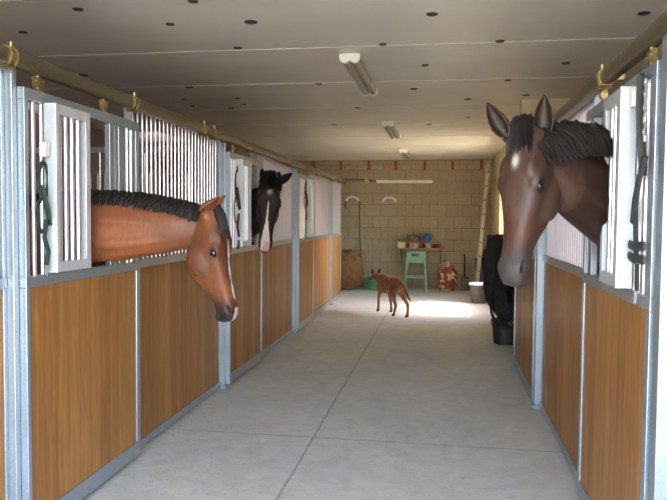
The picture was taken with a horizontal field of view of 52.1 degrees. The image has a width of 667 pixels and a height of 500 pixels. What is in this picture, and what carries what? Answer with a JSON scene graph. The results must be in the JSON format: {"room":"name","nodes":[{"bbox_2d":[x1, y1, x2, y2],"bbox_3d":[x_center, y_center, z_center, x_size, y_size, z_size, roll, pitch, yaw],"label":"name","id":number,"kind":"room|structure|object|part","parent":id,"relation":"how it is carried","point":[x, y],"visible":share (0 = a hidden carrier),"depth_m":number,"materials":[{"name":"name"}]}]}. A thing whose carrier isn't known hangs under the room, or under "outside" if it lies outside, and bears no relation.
{"room":"horse stable","nodes":[
{"label":"horse stable","id":0,"kind":"room"},
{"bbox_2d":[16,108,205,201],"bbox_3d":[-3.993,-0.255,7.999,0.200,2.890,16.350,1,3,9],"label":"wall","id":1,"kind":"structure","parent":0,"point":[97,137],"depth_m":10.20,"materials":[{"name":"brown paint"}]},
{"bbox_2d":[101,122,487,127],"bbox_3d":[-0.437,-1.746,9.518,6.300,0.014,0.012,1,3,9],"label":"trim","id":2,"kind":"structure","parent":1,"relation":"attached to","point":[483,122],"depth_m":9.41,"materials":[{"name":"paint"}]},
{"bbox_2d":[110,105,494,111],"bbox_3d":[-0.660,-1.682,8.117,6.300,0.014,0.012,1,3,9],"label":"trim","id":3,"kind":"structure","parent":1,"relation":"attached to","point":[463,105],"depth_m":8.06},
{"bbox_2d":[139,135,479,138],"bbox_3d":[-0.217,-1.809,10.899,6.300,0.014,0.012,1,3,9],"label":"trim","id":4,"kind":"structure","parent":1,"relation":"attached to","point":[445,135],"depth_m":10.80,"materials":[{"name":"paint"}]},
{"bbox_2d":[33,38,634,56],"bbox_3d":[0.330,-1.532,5.118,9.200,0.014,0.012,1,3,9],"label":"trim","id":5,"kind":"structure","parent":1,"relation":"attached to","point":[610,38],"depth_m":5.16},
{"bbox_2d":[41,75,635,89],"bbox_3d":[0.539,-1.592,6.430,9.200,0.014,0.012,1,3,9],"label":"trim","id":6,"kind":"structure","parent":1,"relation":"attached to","point":[634,75],"depth_m":6.49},
{"bbox_2d":[196,152,497,154],"bbox_3d":[0.223,-1.935,13.662,6.300,0.014,0.012,1,3,9],"label":"trim","id":7,"kind":"structure","parent":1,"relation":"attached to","point":[482,152],"depth_m":13.63,"materials":[{"name":"paint"}]},
{"bbox_2d":[273,145,433,146],"bbox_3d":[0.003,-1.872,12.280,6.300,0.014,0.012,1,3,9],"label":"trim","id":8,"kind":"structure","parent":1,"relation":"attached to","point":[397,145],"depth_m":12.23,"materials":[{"name":"paint"}]},
{"bbox_2d":[21,287,579,499],"bbox_3d":[0.652,1.238,7.428,9.200,0.060,16.150,1,3,9],"label":"floor","id":9,"kind":"structure","parent":0,"point":[361,402],"depth_m":5.15,"materials":[{"name":"concrete"}]},
{"bbox_2d":[0,68,8,499],"bbox_3d":[-1.637,0.277,2.342,0.053,2.275,1.582,1,3,9],"label":"panel","id":10,"kind":"object","parent":9,"relation":"on","point":[4,432],"visible":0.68,"depth_m":3.10,"materials":[{"name":"metal"}]},
{"bbox_3d":[-1.642,0.787,2.366,0.029,1.158,1.546,1,3,9],"label":"wood panel","id":11,"kind":"part","parent":10,"relation":"part of","materials":[{"name":"brown wood"}]},
{"bbox_2d":[3,69,21,499],"bbox_3d":[-1.490,0.286,3.135,0.098,2.209,0.048,1,3,9],"label":"post","id":12,"kind":"object","parent":9,"relation":"on","point":[10,119],"visible":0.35,"depth_m":3.12,"materials":[{"name":"grey metal"}]},
{"bbox_2d":[28,146,211,266],"bbox_3d":[-2.587,0.127,6.398,3.050,2.160,0.044,1,3,9],"label":"wall","id":13,"kind":"structure","parent":9,"relation":"on","point":[99,150],"depth_m":6.21,"materials":[{"name":"metal"}]},
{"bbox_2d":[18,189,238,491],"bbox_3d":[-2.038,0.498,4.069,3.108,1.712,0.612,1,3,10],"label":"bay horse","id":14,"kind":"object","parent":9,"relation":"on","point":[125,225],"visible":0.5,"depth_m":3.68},
{"bbox_2d":[75,170,252,244],"bbox_3d":[-2.111,-0.009,9.388,3.050,2.160,0.044,1,3,9],"label":"wall","id":15,"kind":"structure","parent":9,"relation":"on","point":[102,171],"depth_m":9.38,"materials":[{"name":"metal"}]},
{"bbox_2d":[124,107,220,446],"bbox_3d":[-1.175,0.144,5.249,0.053,2.275,1.785,1,3,9],"label":"panel","id":16,"kind":"object","parent":9,"relation":"on","point":[180,331],"visible":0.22,"depth_m":5.09,"materials":[{"name":"wood"}]},
{"bbox_2d":[0,41,345,183],"bbox_3d":[-0.823,-1.035,6.977,0.126,0.125,13.000,1,3,9],"label":"door track","id":17,"kind":"object","parent":16,"relation":"attached to","point":[11,58],"visible":1,"depth_m":4.07,"materials":[{"name":"metal"}]},
{"bbox_2d":[16,75,140,499],"bbox_3d":[-1.307,0.232,3.737,0.106,2.202,1.198,1,3,9],"label":"door","id":18,"kind":"structure","parent":17,"relation":"hanging from","point":[79,323],"depth_m":3.52,"materials":[{"name":"wood"}]},
{"bbox_2d":[35,157,51,275],"bbox_3d":[-1.362,-0.164,3.231,0.040,0.580,0.116,1,3,9],"label":"halter","id":19,"kind":"object","parent":18,"relation":"hanging from","point":[43,192],"visible":1,"depth_m":3.23,"materials":[{"name":"green fabric"}]},
{"bbox_2d":[39,142,49,156],"bbox_3d":[-1.363,-0.474,3.221,0.032,0.070,0.040,1,3,9],"label":"latch","id":20,"kind":"object","parent":18,"relation":"attached to","point":[44,147],"visible":1,"depth_m":3.20,"materials":[{"name":"white plastic"}]},
{"bbox_2d":[44,103,90,272],"bbox_3d":[-1.325,-0.303,3.431,0.064,0.810,0.340,1,3,9],"label":"grille","id":21,"kind":"object","parent":18,"relation":"attached to","point":[53,112],"depth_m":3.40,"materials":[{"name":"metal"}]},
{"bbox_3d":[-1.345,0.699,3.755,0.024,1.108,1.126,1,3,9],"label":"wood panel","id":22,"kind":"part","parent":18,"relation":"part of","materials":[{"name":"brown wood"}]},
{"bbox_2d":[226,145,262,383],"bbox_3d":[-0.832,0.096,6.721,0.106,2.202,1.149,1,3,9],"label":"door","id":23,"kind":"structure","parent":17,"relation":"hanging from","point":[244,333],"depth_m":6.56,"materials":[{"name":"wood"}]},
{"bbox_2d":[234,166,240,248],"bbox_3d":[-0.875,-0.392,6.284,0.040,0.764,0.184,1,3,9],"label":"halter","id":24,"kind":"object","parent":23,"relation":"hanging from","point":[237,197],"visible":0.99,"depth_m":6.26,"materials":[{"name":"brown leather"}]},
{"bbox_2d":[236,159,251,246],"bbox_3d":[-0.841,-0.442,6.469,0.064,0.810,0.340,1,3,9],"label":"grille","id":25,"kind":"object","parent":23,"relation":"attached to","point":[244,174],"depth_m":6.43,"materials":[{"name":"metal"}]},
{"bbox_3d":[-0.870,0.562,6.739,0.024,1.108,1.077,1,3,9],"label":"wood panel","id":26,"kind":"part","parent":23,"relation":"part of","materials":[{"name":"brown wood"}]},
{"bbox_2d":[296,169,314,330],"bbox_3d":[-0.353,-0.041,9.725,0.106,2.202,1.179,1,3,9],"label":"door","id":27,"kind":"structure","parent":17,"relation":"hanging from","point":[305,228],"depth_m":9.56,"materials":[{"name":"wood"}]},
{"bbox_2d":[304,181,307,219],"bbox_3d":[-0.374,-0.686,9.415,0.040,0.540,0.184,1,3,9],"label":"halter","id":28,"kind":"object","parent":27,"relation":"hanging from","point":[305,192],"visible":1,"depth_m":9.40,"materials":[{"name":"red leather"}]},
{"bbox_3d":[-0.400,0.428,9.689,0.024,1.108,0.997,1,3,9],"label":"wood panel","id":29,"kind":"part","parent":27,"relation":"part of","materials":[{"name":"brown wood"}]},
{"bbox_2d":[306,179,313,236],"bbox_3d":[-0.323,-0.590,9.725,0.064,0.810,0.300,1,3,9],"label":"grille","id":30,"kind":"object","parent":27,"relation":"attached to","point":[310,183],"depth_m":9.59,"materials":[{"name":"metal"}]},
{"bbox_3d":[-1.179,0.654,5.273,0.029,1.158,1.749,1,3,9],"label":"wood panel","id":31,"kind":"part","parent":16,"relation":"part of","materials":[{"name":"brown wood"}]},
{"bbox_2d":[193,186,252,204],"bbox_3d":[-1.424,-0.206,13.699,3.050,2.160,0.044,1,3,9],"label":"wall","id":32,"kind":"structure","parent":9,"relation":"on","point":[193,186],"depth_m":13.85,"materials":[{"name":"metal"}]},
{"bbox_2d":[219,143,226,388],"bbox_3d":[-1.011,0.148,6.142,0.098,2.209,0.048,1,3,9],"label":"post","id":33,"kind":"object","parent":9,"relation":"on","point":[223,145],"visible":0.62,"depth_m":6.15,"materials":[{"name":"silver metal"}]},
{"bbox_2d":[165,182,306,237],"bbox_3d":[-1.637,-0.145,12.367,3.050,2.160,0.044,1,3,9],"label":"wall","id":34,"kind":"structure","parent":9,"relation":"on","point":[165,182],"depth_m":12.46,"materials":[{"name":"metal"}]},
{"bbox_3d":[-1.637,-0.145,12.367,3.050,2.160,0.044,1,3,9],"label":"frame","id":35,"kind":"part","parent":34,"relation":"part of","materials":[{"name":"white metal"}]},
{"bbox_2d":[252,168,291,252],"bbox_3d":[-1.721,0.208,6.931,2.851,2.026,0.767,1,3,19],"label":"horse","id":36,"kind":"object","parent":9,"relation":"on","point":[266,200],"visible":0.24,"depth_m":6.29},
{"bbox_2d":[253,153,293,354],"bbox_3d":[-0.701,0.008,8.224,0.053,2.275,1.815,1,3,9],"label":"panel","id":37,"kind":"object","parent":9,"relation":"on","point":[278,262],"visible":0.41,"depth_m":8.39,"materials":[{"name":"wood"}]},
{"bbox_3d":[-0.705,0.518,8.248,0.029,1.158,1.779,1,3,9],"label":"wood panel","id":38,"kind":"part","parent":37,"relation":"part of","materials":[{"name":"brown wood"}]},
{"bbox_2d":[293,168,296,332],"bbox_3d":[-0.535,0.012,9.132,0.098,2.209,0.048,1,3,9],"label":"post","id":39,"kind":"object","parent":9,"relation":"on","point":[295,169],"visible":0.64,"depth_m":9.12,"materials":[{"name":"silver metal"}]},
{"bbox_2d":[308,172,330,315],"bbox_3d":[-0.232,-0.126,11.168,0.053,2.275,1.885,1,3,9],"label":"panel","id":40,"kind":"object","parent":9,"relation":"on","point":[322,184],"visible":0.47,"depth_m":11.34,"materials":[{"name":"wood"}]},
{"bbox_3d":[-0.236,0.384,11.192,0.029,1.158,1.849,1,3,9],"label":"wood panel","id":41,"kind":"part","parent":40,"relation":"part of","materials":[{"name":"brown wood"}]},
{"bbox_2d":[330,181,332,304],"bbox_3d":[-0.060,-0.124,12.111,0.098,2.209,0.048,1,3,9],"label":"post","id":42,"kind":"object","parent":9,"relation":"on","point":[331,183],"visible":0.51,"depth_m":12.09,"materials":[{"name":"silver metal"}]},
{"bbox_2d":[332,181,341,301],"bbox_3d":[0.026,-0.200,12.784,0.053,2.275,1.310,1,3,9],"label":"panel","id":43,"kind":"object","parent":9,"relation":"on","point":[337,187],"visible":0.54,"depth_m":12.92,"materials":[{"name":"wood"}]},
{"bbox_3d":[0.021,0.310,12.808,0.029,1.158,1.274,1,3,9],"label":"wood panel","id":44,"kind":"part","parent":43,"relation":"part of","materials":[{"name":"brown wood"}]},
{"bbox_2d":[341,249,363,289],"bbox_3d":[0.269,0.415,14.890,0.821,0.876,0.797,1,3,9],"label":"hay bale","id":45,"kind":"object","parent":9,"relation":"on","point":[352,270],"visible":0.6,"depth_m":14.58},
{"bbox_2d":[364,276,376,289],"bbox_3d":[0.862,0.723,14.898,0.410,0.270,0.410,1,3,9],"label":"tub","id":46,"kind":"object","parent":9,"relation":"on","point":[368,286],"depth_m":14.76,"materials":[{"name":"green plastic"}]},
{"bbox_3d":[0.863,0.656,14.894,0.350,0.135,0.350,1,3,9],"label":"feed tub","id":47,"kind":"part","parent":46,"relation":"part of","materials":[{"name":"green plastic"}]},
{"bbox_2d":[369,269,410,316],"bbox_3d":[0.905,0.678,11.101,0.285,0.721,1.163,-1,3,-22],"label":"dog","id":48,"kind":"object","parent":9,"relation":"on","point":[387,284],"visible":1,"depth_m":10.81},
{"bbox_2d":[404,250,427,290],"bbox_3d":[1.786,0.444,14.788,0.517,0.855,0.388,1,3,9],"label":"stool","id":49,"kind":"object","parent":9,"relation":"on","point":[412,256],"visible":0.89,"depth_m":14.64,"materials":[{"name":"plastic"}]},
{"bbox_3d":[1.560,0.464,14.678,0.142,0.820,0.064,-1,3,-31],"label":"leg","id":50,"kind":"part","parent":49,"relation":"part of","materials":[{"name":"green wood"}]},
{"bbox_3d":[1.789,0.034,14.769,0.400,0.035,0.300,1,3,9],"label":"seat","id":51,"kind":"part","parent":49,"relation":"part of","materials":[{"name":"green wood"}]},
{"bbox_3d":[1.965,0.471,14.614,0.064,0.820,0.142,-2,4,-41],"label":"leg","id":52,"kind":"part","parent":49,"relation":"part of","materials":[{"name":"green wood"}]},
{"bbox_2d":[437,267,457,290],"bbox_3d":[2.460,0.615,14.736,0.438,0.530,0.300,1,3,9],"label":"sack","id":53,"kind":"object","parent":9,"relation":"on","point":[447,278],"visible":1,"depth_m":14.62,"materials":[{"name":"red fabric"}]},
{"bbox_2d":[441,261,451,267],"bbox_3d":[2.438,0.339,14.783,0.241,0.216,0.189,1,3,9],"label":"tuft","id":54,"kind":"object","parent":53,"relation":"in","point":[446,264],"visible":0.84,"depth_m":14.72,"materials":[{"name":"beige"}]},
{"bbox_2d":[461,254,468,290],"bbox_3d":[2.853,0.485,14.848,0.160,0.788,0.320,1,3,9],"label":"fork","id":55,"kind":"object","parent":9,"relation":"on","point":[464,254],"visible":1,"depth_m":14.74,"materials":[{"name":"metal"}]},
{"bbox_2d":[469,282,485,303],"bbox_3d":[2.689,0.789,12.633,0.380,0.382,0.380,1,3,9],"label":"bucket","id":56,"kind":"object","parent":9,"relation":"on","point":[476,288],"visible":0.67,"depth_m":12.50,"materials":[{"name":"white plastic"}]},
{"bbox_3d":[2.691,0.620,12.625,0.380,0.042,0.380,1,3,9],"label":"lid","id":57,"kind":"part","parent":56,"relation":"part of","materials":[{"name":"white plastic"}]},
{"bbox_2d":[474,258,482,281],"bbox_3d":[3.188,0.534,14.670,0.330,0.710,0.330,1,3,9],"label":"bin","id":58,"kind":"object","parent":9,"relation":"on","point":[475,259],"visible":0.23,"depth_m":14.55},
{"bbox_2d":[475,160,489,281],"bbox_3d":[3.015,-0.436,13.868,0.250,2.724,0.500,1,3,9],"label":"wooden ladder","id":59,"kind":"object","parent":9,"relation":"on","point":[488,162],"visible":0.84,"depth_m":13.66,"materials":[{"name":"brown wood"}]},
{"bbox_2d":[491,318,512,344],"bbox_3d":[2.148,1.016,8.543,0.360,0.304,0.358,1,3,9],"label":"bucket","id":60,"kind":"object","parent":9,"relation":"on","point":[501,336],"visible":0.42,"depth_m":8.42,"materials":[{"name":"black plastic"}]},
{"bbox_2d":[512,287,514,365],"bbox_3d":[1.962,0.124,7.208,0.109,2.209,0.082,1,3,9],"label":"post","id":61,"kind":"object","parent":9,"relation":"on","point":[514,287],"visible":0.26,"depth_m":7.26,"materials":[{"name":"grey metal"}]},
{"bbox_2d":[531,231,543,408],"bbox_3d":[1.702,0.198,5.580,0.109,2.209,0.082,1,3,9],"label":"post","id":62,"kind":"object","parent":9,"relation":"on","point":[539,248],"visible":0.39,"depth_m":5.58,"materials":[{"name":"grey metal"}]},
{"bbox_3d":[1.693,1.286,5.632,0.109,0.030,0.082,1,3,9],"label":"foot plate","id":63,"kind":"part","parent":62,"relation":"part of","materials":[{"name":"grey metal"}]},
{"bbox_2d":[486,95,613,286],"bbox_3d":[2.093,0.395,3.130,2.927,2.077,0.767,0,3,-1],"label":"horse","id":64,"kind":"object","parent":9,"relation":"on","point":[549,167],"visible":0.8,"depth_m":2.80},
{"bbox_2d":[539,94,601,479],"bbox_3d":[1.582,0.195,4.665,0.053,2.275,1.775,1,3,9],"label":"panel","id":65,"kind":"object","parent":9,"relation":"on","point":[562,242],"visible":0.41,"depth_m":4.63,"materials":[{"name":"wood"}]},
{"bbox_3d":[1.577,0.705,4.689,0.029,1.158,1.739,1,3,9],"label":"wood panel","id":66,"kind":"part","parent":65,"relation":"part of","materials":[{"name":"brown wood"}]},
{"bbox_2d":[553,10,666,122],"bbox_3d":[1.412,-0.862,3.714,0.126,0.125,7.250,1,3,9],"label":"door track","id":67,"kind":"object","parent":65,"relation":"attached to","point":[652,35],"visible":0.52,"depth_m":3.04,"materials":[{"name":"metal"}]},
{"bbox_2d":[513,243,536,401],"bbox_3d":[1.772,0.133,6.409,0.106,2.202,1.530,1,3,9],"label":"door","id":68,"kind":"structure","parent":67,"relation":"hanging from","point":[524,298],"depth_m":6.21,"materials":[{"name":"wood"}]},
{"bbox_3d":[1.800,0.601,6.417,0.024,1.108,1.458,1,3,9],"label":"wood panel","id":69,"kind":"part","parent":68,"relation":"part of","materials":[{"name":"brown wood"}]},
{"bbox_2d":[577,47,661,499],"bbox_3d":[1.252,0.282,3.141,0.106,2.202,1.235,1,3,9],"label":"door","id":70,"kind":"structure","parent":67,"relation":"hanging from","point":[616,348],"depth_m":2.87,"materials":[{"name":"wood"}]},
{"bbox_3d":[1.279,0.750,3.149,0.024,1.108,1.163,1,3,9],"label":"wood panel","id":71,"kind":"part","parent":70,"relation":"part of","materials":[{"name":"brown wood"}]},
{"bbox_2d":[599,86,636,288],"bbox_3d":[1.202,-0.257,2.909,0.064,0.810,0.340,1,3,9],"label":"grille","id":72,"kind":"object","parent":70,"relation":"attached to","point":[615,269],"depth_m":2.76,"materials":[{"name":"metal"}]},
{"bbox_2d":[630,88,635,107],"bbox_3d":[1.186,-0.597,2.683,0.032,0.070,0.040,1,3,9],"label":"latch","id":73,"kind":"object","parent":70,"relation":"attached to","point":[633,91],"visible":0.51,"depth_m":2.67,"materials":[{"name":"white plastic"}]},
{"bbox_2d":[627,72,647,303],"bbox_3d":[1.171,-0.236,2.606,0.041,0.885,0.203,1,3,9],"label":"halter","id":74,"kind":"object","parent":70,"relation":"hanging from","point":[642,87],"visible":1,"depth_m":2.61,"materials":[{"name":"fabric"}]},
{"bbox_3d":[1.165,-0.524,2.553,0.012,0.237,0.034,1,3,9],"label":"chain","id":75,"kind":"part","parent":74,"relation":"part of","materials":[{"name":"metal"}]},
{"bbox_2d":[648,34,666,499],"bbox_3d":[1.204,0.341,2.453,0.109,2.209,0.082,1,3,9],"label":"post","id":76,"kind":"object","parent":9,"relation":"on","point":[658,429],"visible":1,"depth_m":2.44,"materials":[{"name":"silver metal"}]},
{"bbox_2d":[0,0,666,160],"bbox_3d":[0.661,-1.684,7.192,9.600,0.120,16.350,1,3,9],"label":"ceiling","id":77,"kind":"structure","parent":0,"point":[53,27],"depth_m":5.53,"materials":[{"name":"white paint"}]},
{"bbox_2d":[0,0,36,1],"bbox_3d":[0.118,-1.472,3.786,9.200,0.014,0.012,1,3,9],"label":"trim","id":78,"kind":"structure","parent":77,"relation":"attached to","point":[6,0],"depth_m":4.10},
{"bbox_2d":[72,7,83,10],"bbox_3d":[-1.597,-1.502,4.268,0.067,0.007,0.067,-2,4,-40],"label":"washer","id":79,"kind":"object","parent":77,"relation":"attached to","point":[74,8],"visible":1,"depth_m":4.25,"materials":[{"name":"metal"}]},
{"bbox_2d":[188,0,197,3],"bbox_3d":[-0.841,-1.488,4.090,0.065,0.007,0.065,1,3,2],"label":"washer","id":80,"kind":"object","parent":77,"relation":"attached to","point":[189,1],"visible":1,"depth_m":4.08,"materials":[{"name":"metal"}]},
{"bbox_2d":[244,20,257,24],"bbox_3d":[-0.546,-1.505,4.520,0.088,0.007,0.088,-1,3,-27],"label":"washer","id":81,"kind":"object","parent":77,"relation":"attached to","point":[251,22],"visible":1,"depth_m":4.51,"materials":[{"name":"metal"}]},
{"bbox_2d":[339,53,377,96],"bbox_3d":[0.244,-1.536,6.074,0.166,0.078,1.500,1,3,9],"label":"fluorescent ceiling light","id":82,"kind":"object","parent":77,"relation":"attached to","point":[353,63],"visible":1,"depth_m":5.79,"materials":[{"name":"white plastic"}]},
{"bbox_2d":[344,60,376,94],"bbox_3d":[0.243,-1.527,6.075,0.152,0.046,1.410,1,3,9],"label":"diffuser","id":83,"kind":"object","parent":82,"relation":"attached to","point":[357,70],"depth_m":5.98,"materials":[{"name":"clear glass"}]},
{"bbox_2d":[381,121,400,139],"bbox_3d":[0.833,-1.705,9.774,0.166,0.078,1.500,1,3,9],"label":"fluorescent ceiling light","id":84,"kind":"object","parent":77,"relation":"attached to","point":[389,126],"visible":1,"depth_m":9.46,"materials":[{"name":"white plastic"}]},
{"bbox_2d":[384,125,399,138],"bbox_3d":[0.833,-1.696,9.774,0.152,0.046,1.410,1,3,9],"label":"diffuser","id":85,"kind":"object","parent":84,"relation":"attached to","point":[392,131],"depth_m":9.75,"materials":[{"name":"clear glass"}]},
{"bbox_2d":[399,149,410,159],"bbox_3d":[1.403,-1.868,13.350,0.166,0.078,1.450,1,3,9],"label":"fluorescent ceiling light","id":86,"kind":"object","parent":77,"relation":"attached to","point":[404,152],"visible":1,"depth_m":13.06,"materials":[{"name":"white plastic"}]},
{"bbox_2d":[401,152,410,158],"bbox_3d":[1.403,-1.859,13.351,0.152,0.046,1.360,1,3,9],"label":"diffuser","id":87,"kind":"object","parent":86,"relation":"attached to","point":[406,155],"depth_m":13.32,"materials":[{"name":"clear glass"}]},
{"bbox_2d":[426,12,437,16],"bbox_3d":[0.621,-1.485,4.309,0.076,0.007,0.076,0,3,-1],"label":"washer","id":88,"kind":"object","parent":77,"relation":"attached to","point":[431,14],"visible":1,"depth_m":4.30,"materials":[{"name":"metal"}]},
{"bbox_2d":[637,11,650,15],"bbox_3d":[1.932,-1.471,4.250,0.077,0.007,0.077,0,3,-9],"label":"washer","id":89,"kind":"object","parent":77,"relation":"attached to","point":[642,13],"visible":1,"depth_m":4.24,"materials":[{"name":"metal"}]},
{"bbox_2d":[252,170,491,289],"bbox_3d":[0.509,-0.455,15.457,6.350,2.665,0.200,1,3,9],"label":"wall","id":90,"kind":"structure","parent":0,"point":[449,208],"depth_m":15.14,"materials":[{"name":"beige brick"}]},
{"bbox_2d":[345,196,359,208],"bbox_3d":[0.417,-1.064,15.262,0.338,0.291,0.160,1,3,9],"label":"rack","id":91,"kind":"object","parent":90,"relation":"attached to","point":[349,197],"visible":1,"depth_m":15.19,"materials":[{"name":"white plastic"}]},
{"bbox_2d":[359,201,360,250],"bbox_3d":[0.591,-0.320,15.319,0.062,1.612,0.034,-1,3,-36],"label":"hanging cord","id":92,"kind":"object","parent":91,"relation":"hanging from","point":[359,201],"visible":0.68,"depth_m":15.31,"materials":[{"name":"black"}]},
{"bbox_2d":[343,179,375,181],"bbox_3d":[0.442,-1.567,15.304,1.030,0.068,0.028,1,3,9],"label":"cable conduit","id":93,"kind":"object","parent":90,"relation":"attached to","point":[343,179],"visible":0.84,"depth_m":15.27,"materials":[{"name":"metal"}]},
{"bbox_2d":[252,160,491,170],"bbox_3d":[0.521,-1.898,15.390,6.350,0.225,0.200,1,3,9],"label":"trim","id":94,"kind":"structure","parent":90,"relation":"attached to","point":[329,165],"depth_m":15.15,"materials":[{"name":"brick"}]},
{"bbox_2d":[382,196,396,201],"bbox_3d":[1.237,-1.125,15.128,0.329,0.122,0.160,1,3,9],"label":"rack","id":95,"kind":"object","parent":90,"relation":"attached to","point":[387,197],"visible":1,"depth_m":15.06,"materials":[{"name":"white plastic"}]},
{"bbox_2d":[376,180,432,182],"bbox_3d":[1.563,-1.511,15.100,1.250,0.073,0.078,1,3,9],"label":"tube light","id":96,"kind":"object","parent":90,"relation":"attached to","point":[377,181],"visible":1,"depth_m":15.08,"materials":[{"name":"white plastic"}]},
{"bbox_2d":[398,248,442,263],"bbox_3d":[1.907,0.132,14.947,0.950,0.365,0.420,1,3,9],"label":"wall shelf","id":97,"kind":"object","parent":90,"relation":"attached to","point":[440,249],"visible":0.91,"depth_m":14.74,"materials":[{"name":"brown wood"}]},
{"bbox_2d":[398,242,405,247],"bbox_3d":[1.495,-0.113,14.911,0.170,0.120,0.200,1,3,9],"label":"box","id":98,"kind":"object","parent":97,"relation":"on","point":[400,244],"visible":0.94,"depth_m":14.81,"materials":[{"name":"beige cardboard"}]},
{"bbox_2d":[491,144,505,234],"bbox_3d":[2.943,-0.345,11.182,0.200,2.890,7.480,1,3,9],"label":"wall","id":99,"kind":"structure","parent":0,"point":[496,161],"depth_m":13.65,"materials":[{"name":"beige paint"}]},
{"bbox_2d":[499,193,502,233],"bbox_3d":[2.989,-0.061,11.533,0.250,2.190,1.900,1,3,9],"label":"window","id":100,"kind":"structure","parent":99,"relation":"in","point":[500,202],"depth_m":12.39,"materials":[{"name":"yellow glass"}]},
{"bbox_3d":[2.188,0.105,7.968,0.271,0.100,0.080,1,3,9],"label":"hook","id":101,"kind":"object","parent":99,"relation":"attached to","visible":0},
{"bbox_2d":[489,270,513,330],"bbox_3d":[2.050,0.529,7.958,0.455,0.829,0.114,1,3,9],"label":"bunch","id":102,"kind":"object","parent":101,"relation":"hanging from","point":[496,286],"visible":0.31,"depth_m":7.95,"materials":[{"name":"black fabric"}]},
{"bbox_2d":[520,98,602,253],"bbox_3d":[3.637,-0.153,7.213,3.280,2.890,0.150,1,3,9],"label":"wall","id":103,"kind":"structure","parent":0,"point":[527,106],"depth_m":7.31,"materials":[{"name":"beige paint"}]},
{"bbox_3d":[2.168,-0.167,8.516,0.490,0.130,0.600,1,3,9],"label":"bracket","id":104,"kind":"object","parent":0,"visible":0},
{"bbox_2d":[482,235,513,319],"bbox_3d":[2.079,0.331,8.351,0.528,1.030,0.214,1,3,9],"label":"blanket","id":105,"kind":"object","parent":104,"relation":"hanging from","point":[491,255],"visible":0.36,"depth_m":8.33,"materials":[{"name":"black fabric"}]},
{"bbox_3d":[1.890,-0.097,14.848,0.100,0.100,0.100,1,3,9],"label":"tin can","id":106,"kind":"object","parent":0,"visible":0},
{"bbox_3d":[1.912,-0.174,14.851,0.640,0.015,0.180,1,3,9],"label":"plank","id":107,"kind":"object","parent":106,"relation":"on","visible":0},
{"bbox_2d":[406,235,419,241],"bbox_3d":[1.734,-0.246,14.877,0.321,0.162,0.211,1,3,5],"label":"sack","id":108,"kind":"object","parent":107,"relation":"on","point":[412,238],"visible":1,"depth_m":14.79,"materials":[{"name":"grey fabric"}]},
{"bbox_2d":[422,233,432,241],"bbox_3d":[2.020,-0.272,14.820,0.188,0.185,0.188,-1,3,-36],"label":"jug","id":109,"kind":"object","parent":107,"relation":"on","point":[426,238],"visible":1,"depth_m":14.76,"materials":[{"name":"plastic"}]}
]}

